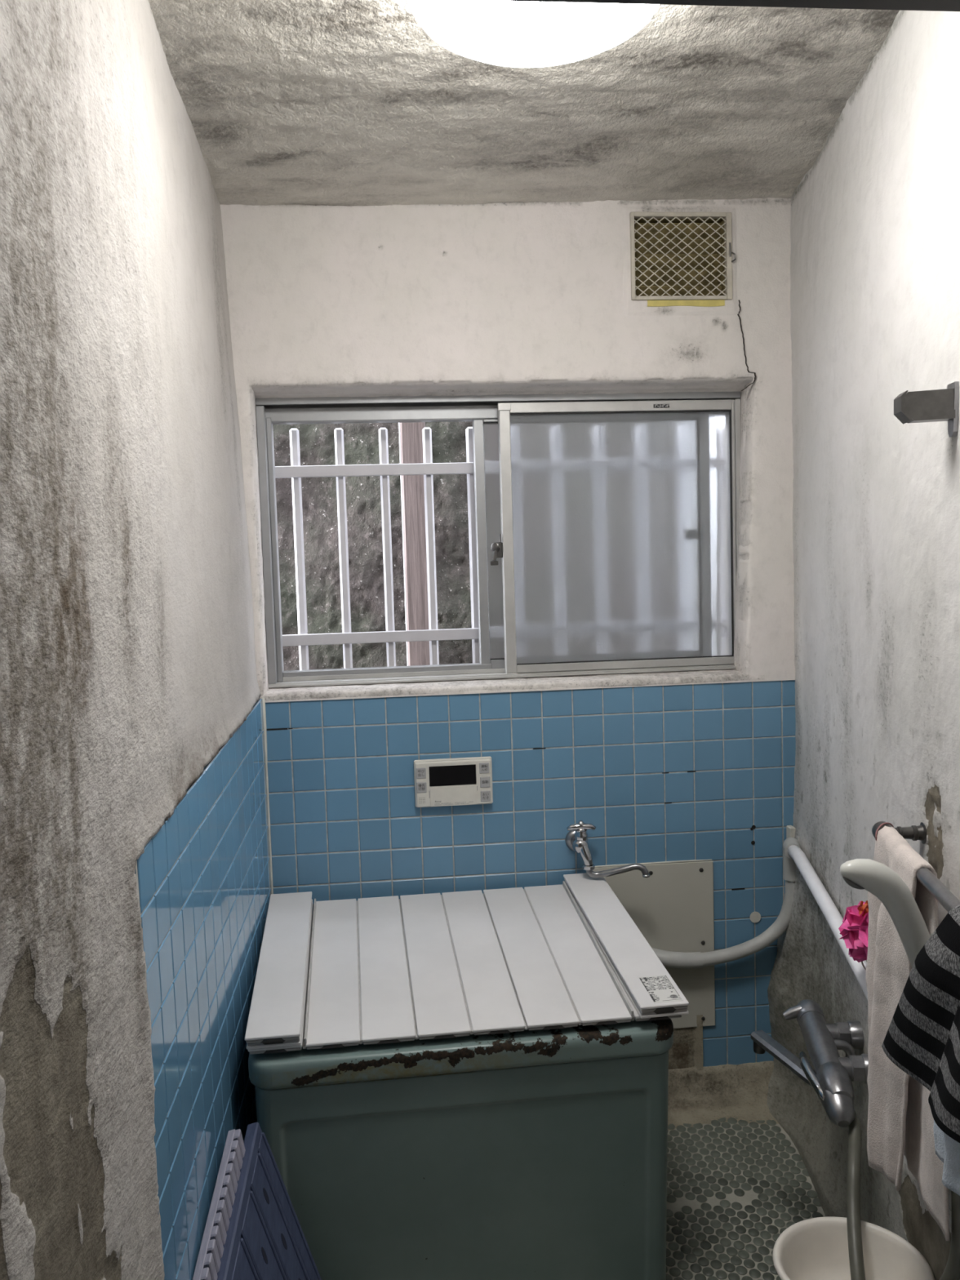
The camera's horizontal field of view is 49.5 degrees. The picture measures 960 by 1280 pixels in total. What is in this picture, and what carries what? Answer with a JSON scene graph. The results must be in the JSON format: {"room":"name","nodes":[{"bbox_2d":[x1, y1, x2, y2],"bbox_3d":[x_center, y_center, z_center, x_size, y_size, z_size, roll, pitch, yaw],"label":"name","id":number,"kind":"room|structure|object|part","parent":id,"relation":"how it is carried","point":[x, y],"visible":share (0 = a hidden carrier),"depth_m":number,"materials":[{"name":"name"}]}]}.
{"room":"damaged room","nodes":[
{"label":"damaged room","id":0,"kind":"room"},
{"bbox_2d":[0,0,271,1279],"bbox_3d":[-0.455,0.262,1.577,0.071,2.530,1.884,-2,4,-6],"label":"wall","id":1,"kind":"structure","parent":0,"point":[135,881],"depth_m":1.23,"materials":[{"name":"paint"}]},
{"bbox_2d":[220,197,795,1066],"bbox_3d":[0.116,0.057,2.607,1.415,2.310,0.099,-2,4,-6],"label":"wall","id":2,"kind":"structure","parent":0,"point":[519,297],"depth_m":2.55,"materials":[{"name":"paint"}]},
{"bbox_2d":[413,756,493,807],"bbox_3d":[-0.065,0.350,2.558,0.192,0.117,0.022,-2,4,-6],"label":"controller","id":3,"kind":"object","parent":2,"relation":"attached to","point":[459,781],"visible":1,"depth_m":2.55,"materials":[{"name":"beige plastic"}]},
{"bbox_2d":[435,801,473,804],"bbox_3d":[-0.063,0.400,2.551,0.096,0.005,0.001,-2,4,-6],"label":"print","id":4,"kind":"object","parent":3,"relation":"attached to","point":[436,802],"depth_m":2.55},
{"bbox_3d":[0.081,0.110,2.609,1.272,0.024,0.095,-2,4,-6],"label":"sill","id":5,"kind":"part","parent":2,"relation":"part of","materials":[{"name":"paint"}]},
{"bbox_2d":[564,820,649,878],"bbox_3d":[0.304,0.511,2.548,0.219,0.139,0.082,1,5,31],"label":"water tap","id":6,"kind":"object","parent":2,"relation":"attached to","point":[576,839],"visible":1,"depth_m":2.54,"materials":[{"name":"silver metal"}]},
{"bbox_3d":[0.248,0.455,2.555,0.073,0.025,0.019,-2,4,-6],"label":"handle","id":7,"kind":"part","parent":6,"relation":"part of","materials":[{"name":"silver metal"}]},
{"bbox_2d":[572,828,592,866],"bbox_3d":[0.250,0.504,2.565,0.046,0.092,0.071,-2,4,-6],"label":"tap","id":8,"kind":"object","parent":6,"relation":"on","point":[580,836],"depth_m":2.54,"materials":[{"name":"silver metal"}]},
{"bbox_3d":[0.333,0.561,2.529,0.153,0.041,0.023,-1,4,13],"label":"spout","id":9,"kind":"part","parent":6,"relation":"part of","materials":[{"name":"silver metal"}]},
{"bbox_2d":[592,859,715,1028],"bbox_3d":[0.439,0.780,2.646,0.322,0.437,0.010,-2,4,-6],"label":"board","id":10,"kind":"object","parent":2,"relation":"attached to","point":[672,908],"visible":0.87,"depth_m":2.65,"materials":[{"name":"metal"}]},
{"bbox_2d":[629,212,736,306],"bbox_3d":[0.486,-0.925,2.575,0.261,0.222,0.125,-2,4,-6],"label":"air vent","id":11,"kind":"object","parent":2,"relation":"in","point":[672,254],"visible":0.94,"depth_m":2.54,"materials":[{"name":"paint"}]},
{"bbox_2d":[667,1014,778,1130],"bbox_3d":[0.175,1.105,2.585,1.320,0.250,0.142,-2,4,-6],"label":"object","id":12,"kind":"structure","parent":2,"relation":"attached to","point":[697,1093],"depth_m":2.67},
{"bbox_2d":[148,0,899,205],"bbox_3d":[0.179,-0.974,1.561,1.440,0.042,1.900,-2,4,-6],"label":"ceiling","id":13,"kind":"structure","parent":0,"point":[286,102],"depth_m":1.94,"materials":[{"name":"paint"}]},
{"bbox_2d":[407,0,659,67],"bbox_3d":[0.078,-0.896,1.425,0.364,0.126,0.364,-2,4,-6],"label":"ceiling lamp","id":14,"kind":"object","parent":13,"relation":"attached to","point":[508,33],"visible":0.99,"depth_m":1.43,"materials":[{"name":"beige plastic"}]},
{"bbox_2d":[666,1117,825,1279],"bbox_3d":[0.251,1.389,1.730,1.440,0.223,1.920,-2,4,-6],"label":"floor","id":15,"kind":"structure","parent":0,"point":[734,1188],"depth_m":2.34,"materials":[{"name":"tile"}]},
{"bbox_2d":[192,1128,245,1279],"bbox_3d":[-0.366,1.158,1.671,0.109,0.622,0.300,-2,4,-1],"label":"bath mat","id":16,"kind":"object","parent":15,"relation":"on","point":[207,1266],"visible":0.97,"depth_m":1.65,"materials":[{"name":"purple plastic"}]},
{"bbox_2d":[217,1122,321,1279],"bbox_3d":[-0.306,1.180,1.677,0.183,0.632,0.418,-2,4,-1],"label":"bath mat","id":17,"kind":"object","parent":15,"relation":"on","point":[265,1238],"visible":1,"depth_m":1.76,"materials":[{"name":"blue plastic"}]},
{"bbox_3d":[-0.392,0.939,1.650,0.026,0.143,0.405,-2,4,-1],"label":"rail","id":18,"kind":"part","parent":17,"relation":"part of","materials":[{"name":"blue plastic"}]},
{"bbox_2d":[248,913,673,1279],"bbox_3d":[-0.054,1.011,2.260,0.819,0.686,0.670,-2,4,-6],"label":"bathtub","id":19,"kind":"object","parent":15,"relation":"on","point":[540,1154],"visible":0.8,"depth_m":1.97,"materials":[{"name":"green metal"}]},
{"bbox_2d":[244,872,688,1054],"bbox_3d":[-0.054,0.664,2.235,0.836,0.095,0.665,-2,4,-6],"label":"cover","id":20,"kind":"object","parent":19,"relation":"on","point":[446,965],"visible":0.99,"depth_m":2.15,"materials":[{"name":"white plastic"}]},
{"bbox_2d":[639,976,678,1001],"bbox_3d":[0.348,0.674,2.014,0.054,0.009,0.095,-2,4,-8],"label":"print","id":21,"kind":"object","parent":20,"relation":"on","point":[651,988],"depth_m":2.01},
{"bbox_3d":[0.604,1.245,1.685,0.184,0.294,0.184,-2,4,-6],"label":"stool","id":22,"kind":"object","parent":15,"relation":"on","visible":0},
{"bbox_2d":[772,1216,935,1279],"bbox_3d":[0.598,1.048,1.672,0.246,0.099,0.246,-2,4,-6],"label":"bowl","id":23,"kind":"object","parent":22,"relation":"on","point":[816,1248],"visible":0.94,"depth_m":1.75,"materials":[{"name":"plastic"}]},
{"bbox_2d":[767,9,959,1279],"bbox_3d":[0.656,0.229,1.702,0.124,2.550,1.933,-1,4,5],"label":"wall","id":24,"kind":"structure","parent":0,"point":[875,229],"depth_m":1.90,"materials":[{"name":"paint"}]},
{"bbox_2d":[651,825,867,999],"bbox_3d":[0.655,0.690,2.122,0.410,0.342,1.101,-2,4,-6],"label":"pipe","id":25,"kind":"object","parent":24,"relation":"attached to","point":[793,855],"visible":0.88,"depth_m":2.60,"materials":[{"name":"white plastic"}]},
{"bbox_2d":[651,947,703,968],"bbox_3d":[0.482,0.802,2.627,0.158,0.053,0.054,-1,4,7],"label":"pipe","id":26,"kind":"object","parent":25,"relation":"attached to","point":[682,960],"depth_m":2.61,"materials":[{"name":"white plastic"}]},
{"bbox_2d":[751,999,868,1127],"bbox_3d":[0.675,0.821,2.021,0.186,0.146,0.355,-2,4,-6],"label":"shower mixer","id":27,"kind":"object","parent":24,"relation":"attached to","point":[833,1075],"visible":0.94,"depth_m":2.00,"materials":[{"name":"silver metal"}]},
{"bbox_2d":[753,1040,765,1053],"bbox_3d":[0.584,0.849,2.176,0.025,0.024,0.025,-2,4,-6],"label":"outlet","id":28,"kind":"object","parent":27,"relation":"attached to","point":[757,1049],"depth_m":2.17,"materials":[{"name":"metal"}]},
{"bbox_3d":[0.618,0.839,2.073,0.033,0.025,0.243,-3,5,-18],"label":"spout","id":29,"kind":"part","parent":27,"relation":"part of","materials":[{"name":"silver metal"}]},
{"bbox_3d":[0.663,0.769,2.129,0.083,0.059,0.058,-2,4,-6],"label":"temperature handle","id":30,"kind":"part","parent":27,"relation":"part of","materials":[{"name":"silver metal"}]},
{"bbox_3d":[0.624,0.819,1.952,0.022,0.033,0.139,-2,4,-3],"label":"flow lever","id":31,"kind":"part","parent":27,"relation":"part of","materials":[{"name":"silver metal"}]},
{"bbox_3d":[0.694,0.783,2.066,0.030,0.045,0.045,-1,4,6],"label":"union leg","id":32,"kind":"part","parent":27,"relation":"part of","materials":[{"name":"silver metal"}]},
{"bbox_3d":[0.651,0.829,1.896,0.062,0.080,0.114,-1,4,4],"label":"flow handle","id":33,"kind":"part","parent":27,"relation":"part of","materials":[{"name":"silver metal"}]},
{"bbox_3d":[0.684,0.807,1.963,0.030,0.045,0.045,-1,4,6],"label":"union leg","id":34,"kind":"part","parent":27,"relation":"part of","materials":[{"name":"silver metal"}]},
{"bbox_2d":[846,1111,959,1279],"bbox_3d":[0.632,0.789,1.668,0.098,0.586,0.469,-2,4,1],"label":"shower hose","id":35,"kind":"object","parent":27,"relation":"hanging from","point":[952,1270],"visible":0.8,"depth_m":1.71,"materials":[{"name":"plastic"}]},
{"bbox_2d":[840,858,930,967],"bbox_3d":[0.585,0.407,1.424,0.187,0.226,0.061,-1,4,6],"label":"shower","id":36,"kind":"object","parent":35,"relation":"attached to","point":[876,877],"visible":0.75,"depth_m":1.40,"materials":[{"name":"plastic"}]},
{"bbox_2d":[838,891,868,970],"bbox_3d":[0.693,0.497,1.844,0.113,0.211,0.117,-2,4,-6],"label":"bath pouf","id":37,"kind":"object","parent":24,"relation":"hanging from","point":[853,929],"visible":0.34,"depth_m":1.83,"materials":[{"name":"pink plastic"}]},
{"bbox_2d":[871,821,959,912],"bbox_3d":[0.633,0.341,1.345,0.080,0.058,0.641,-1,4,6],"label":"towel rail","id":38,"kind":"object","parent":24,"relation":"attached to","point":[926,877],"visible":0.65,"depth_m":1.43,"materials":[{"name":"silver metal"}]},
{"bbox_3d":[0.640,0.306,1.647,0.033,0.033,0.033,-1,4,6],"label":"rail","id":39,"kind":"part","parent":38,"relation":"part of","materials":[{"name":"metal"}]},
{"bbox_2d":[875,822,893,840],"bbox_3d":[0.639,0.306,1.643,0.044,0.037,0.003,-4,5,-29],"label":"rubber band","id":40,"kind":"object","parent":38,"relation":"attached to","point":[882,824],"visible":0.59,"depth_m":1.64,"materials":[{"name":"grey rubber"}]},
{"bbox_2d":[865,826,949,1240],"bbox_3d":[0.626,0.569,1.550,0.068,0.539,0.255,-1,4,5],"label":"towel","id":41,"kind":"object","parent":38,"relation":"hanging from","point":[900,1120],"visible":0.66,"depth_m":1.57,"materials":[{"name":"beige fabric"}]},
{"bbox_3d":[0.674,0.305,1.644,0.057,0.034,0.034,-1,4,6],"label":"post","id":42,"kind":"part","parent":38,"relation":"part of","materials":[{"name":"metal"}]},
{"bbox_2d":[881,904,959,1142],"bbox_3d":[0.561,0.459,1.243,0.057,0.284,0.475,-1,4,6],"label":"striped towel","id":43,"kind":"object","parent":38,"relation":"hanging from","point":[922,1039],"visible":1,"depth_m":1.27,"materials":[{"name":"black fabric"}]},
{"bbox_3d":[0.610,0.341,1.346,0.021,0.046,0.634,-1,4,6],"label":"rail","id":44,"kind":"part","parent":38,"relation":"part of","materials":[{"name":"silver metal"}]},
{"bbox_2d":[933,1120,959,1195],"bbox_3d":[0.593,0.496,1.262,0.070,0.327,0.099,-1,4,8],"label":"towel","id":45,"kind":"object","parent":38,"relation":"hanging from","point":[947,1149],"visible":0.3,"depth_m":1.25,"materials":[{"name":"blue fabric"}]},
{"bbox_2d":[893,381,959,437],"bbox_3d":[0.630,-0.322,1.465,0.082,0.074,0.036,-1,4,6],"label":"holder","id":46,"kind":"object","parent":24,"relation":"attached to","point":[936,405],"visible":1,"depth_m":1.45,"materials":[{"name":"silver metal"}]},
{"bbox_3d":[0.627,-0.329,1.465,0.070,0.042,0.030,-1,4,6],"label":"arm","id":47,"kind":"part","parent":46,"relation":"part of","materials":[{"name":"metal"}]},
{"bbox_3d":[0.665,-0.323,1.460,0.009,0.074,0.034,-1,4,6],"label":"plate","id":48,"kind":"part","parent":46,"relation":"part of","materials":[{"name":"silver metal"}]},
{"bbox_3d":[0.150,0.107,2.660,1.840,2.800,0.148,-2,4,-6],"label":"wall","id":49,"kind":"structure","parent":0,"visible":0},
{"bbox_2d":[275,426,479,670],"bbox_3d":[0.065,-0.192,2.748,1.310,0.748,0.085,-2,4,-6],"label":"bars","id":50,"kind":"object","parent":49,"relation":"in","point":[428,468],"visible":0.22,"depth_m":2.73,"materials":[{"name":"white metal"}]},
{"bbox_2d":[255,391,741,688],"bbox_3d":[0.066,-0.262,2.651,1.218,0.712,0.092,-2,4,-6],"label":"window","id":51,"kind":"structure","parent":49,"relation":"in","point":[606,525],"depth_m":2.66,"materials":[{"name":"metal"}]},
{"bbox_3d":[-0.245,-0.240,2.647,0.532,0.664,0.036,-2,4,-6],"label":"frame rail","id":52,"kind":"part","parent":51,"relation":"part of","materials":[{"name":"metal"}]},
{"bbox_3d":[0.297,-0.260,2.700,0.616,0.660,0.026,-2,4,-6],"label":"sash","id":53,"kind":"part","parent":51,"relation":"part of","materials":[{"name":"metal"}]},
{"bbox_3d":[0.287,-0.576,2.676,0.562,0.026,0.024,-2,4,-6],"label":"sash rail","id":54,"kind":"part","parent":51,"relation":"part of","materials":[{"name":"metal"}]},
{"bbox_3d":[0.296,-0.261,2.700,0.570,0.614,0.004,-2,4,-6],"label":"glass pane","id":55,"kind":"part","parent":51,"relation":"part of","materials":[{"name":"white"}]},
{"bbox_3d":[0.306,0.055,2.724,0.562,0.028,0.024,-2,4,-6],"label":"sash rail","id":56,"kind":"part","parent":51,"relation":"part of","materials":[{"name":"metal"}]},
{"bbox_3d":[0.076,0.083,2.677,1.218,0.020,0.092,-2,4,-6],"label":"frame sill","id":57,"kind":"part","parent":51,"relation":"part of","materials":[{"name":"metal"}]},
{"bbox_3d":[0.357,-0.266,2.666,0.607,0.680,0.028,-2,4,-6],"label":"sash","id":58,"kind":"part","parent":51,"relation":"part of","materials":[{"name":"metal"}]},
{"bbox_3d":[0.358,-0.592,2.643,0.572,0.026,0.026,-2,4,-6],"label":"sash rail","id":59,"kind":"part","parent":51,"relation":"part of","materials":[{"name":"metal"}]},
{"bbox_3d":[0.368,-0.263,2.668,0.580,0.642,0.004,-2,4,-6],"label":"glass pane","id":60,"kind":"part","parent":51,"relation":"part of","materials":[{"name":"white"}]},
{"bbox_3d":[0.377,0.063,2.692,0.572,0.020,0.026,-2,4,-6],"label":"sash rail","id":61,"kind":"part","parent":51,"relation":"part of","materials":[{"name":"metal"}]},
{"bbox_3d":[0.460,-0.593,2.639,0.041,0.009,0.001,-2,4,-6],"label":"maker plate","id":62,"kind":"part","parent":51,"relation":"part of","materials":[{"name":"silver metal"}]},
{"bbox_3d":[0.165,0.317,0.675,1.180,2.580,0.100,-2,4,-6],"label":"wall","id":63,"kind":"structure","parent":0,"visible":0},
{"bbox_2d":[493,0,959,11],"bbox_3d":[0.114,0.568,0.693,0.894,2.019,0.089,-2,4,-6],"label":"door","id":64,"kind":"structure","parent":63,"relation":"in","point":[904,5],"depth_m":0.67,"materials":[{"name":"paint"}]},
{"label":"outside","id":65,"kind":"structure","parent":0,"visible":0},
{"bbox_3d":[-0.492,0.565,3.221,4.600,0.049,1.050,-2,4,-6],"label":"ground","id":66,"kind":"structure","parent":65,"visible":0},
{"bbox_2d":[272,421,472,671],"bbox_3d":[-0.210,-0.591,3.404,2.092,3.100,0.277,-2,4,-7],"label":"wall","id":67,"kind":"structure","parent":66,"relation":"on","point":[361,440],"depth_m":3.37,"materials":[{"name":"grey stone"}]},
{"bbox_2d":[398,422,430,666],"bbox_3d":[-0.193,-0.390,3.063,0.075,2.050,0.072,-2,4,-6],"label":"timber post","id":68,"kind":"object","parent":66,"relation":"on","point":[411,439],"visible":0.14,"depth_m":3.04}
]}

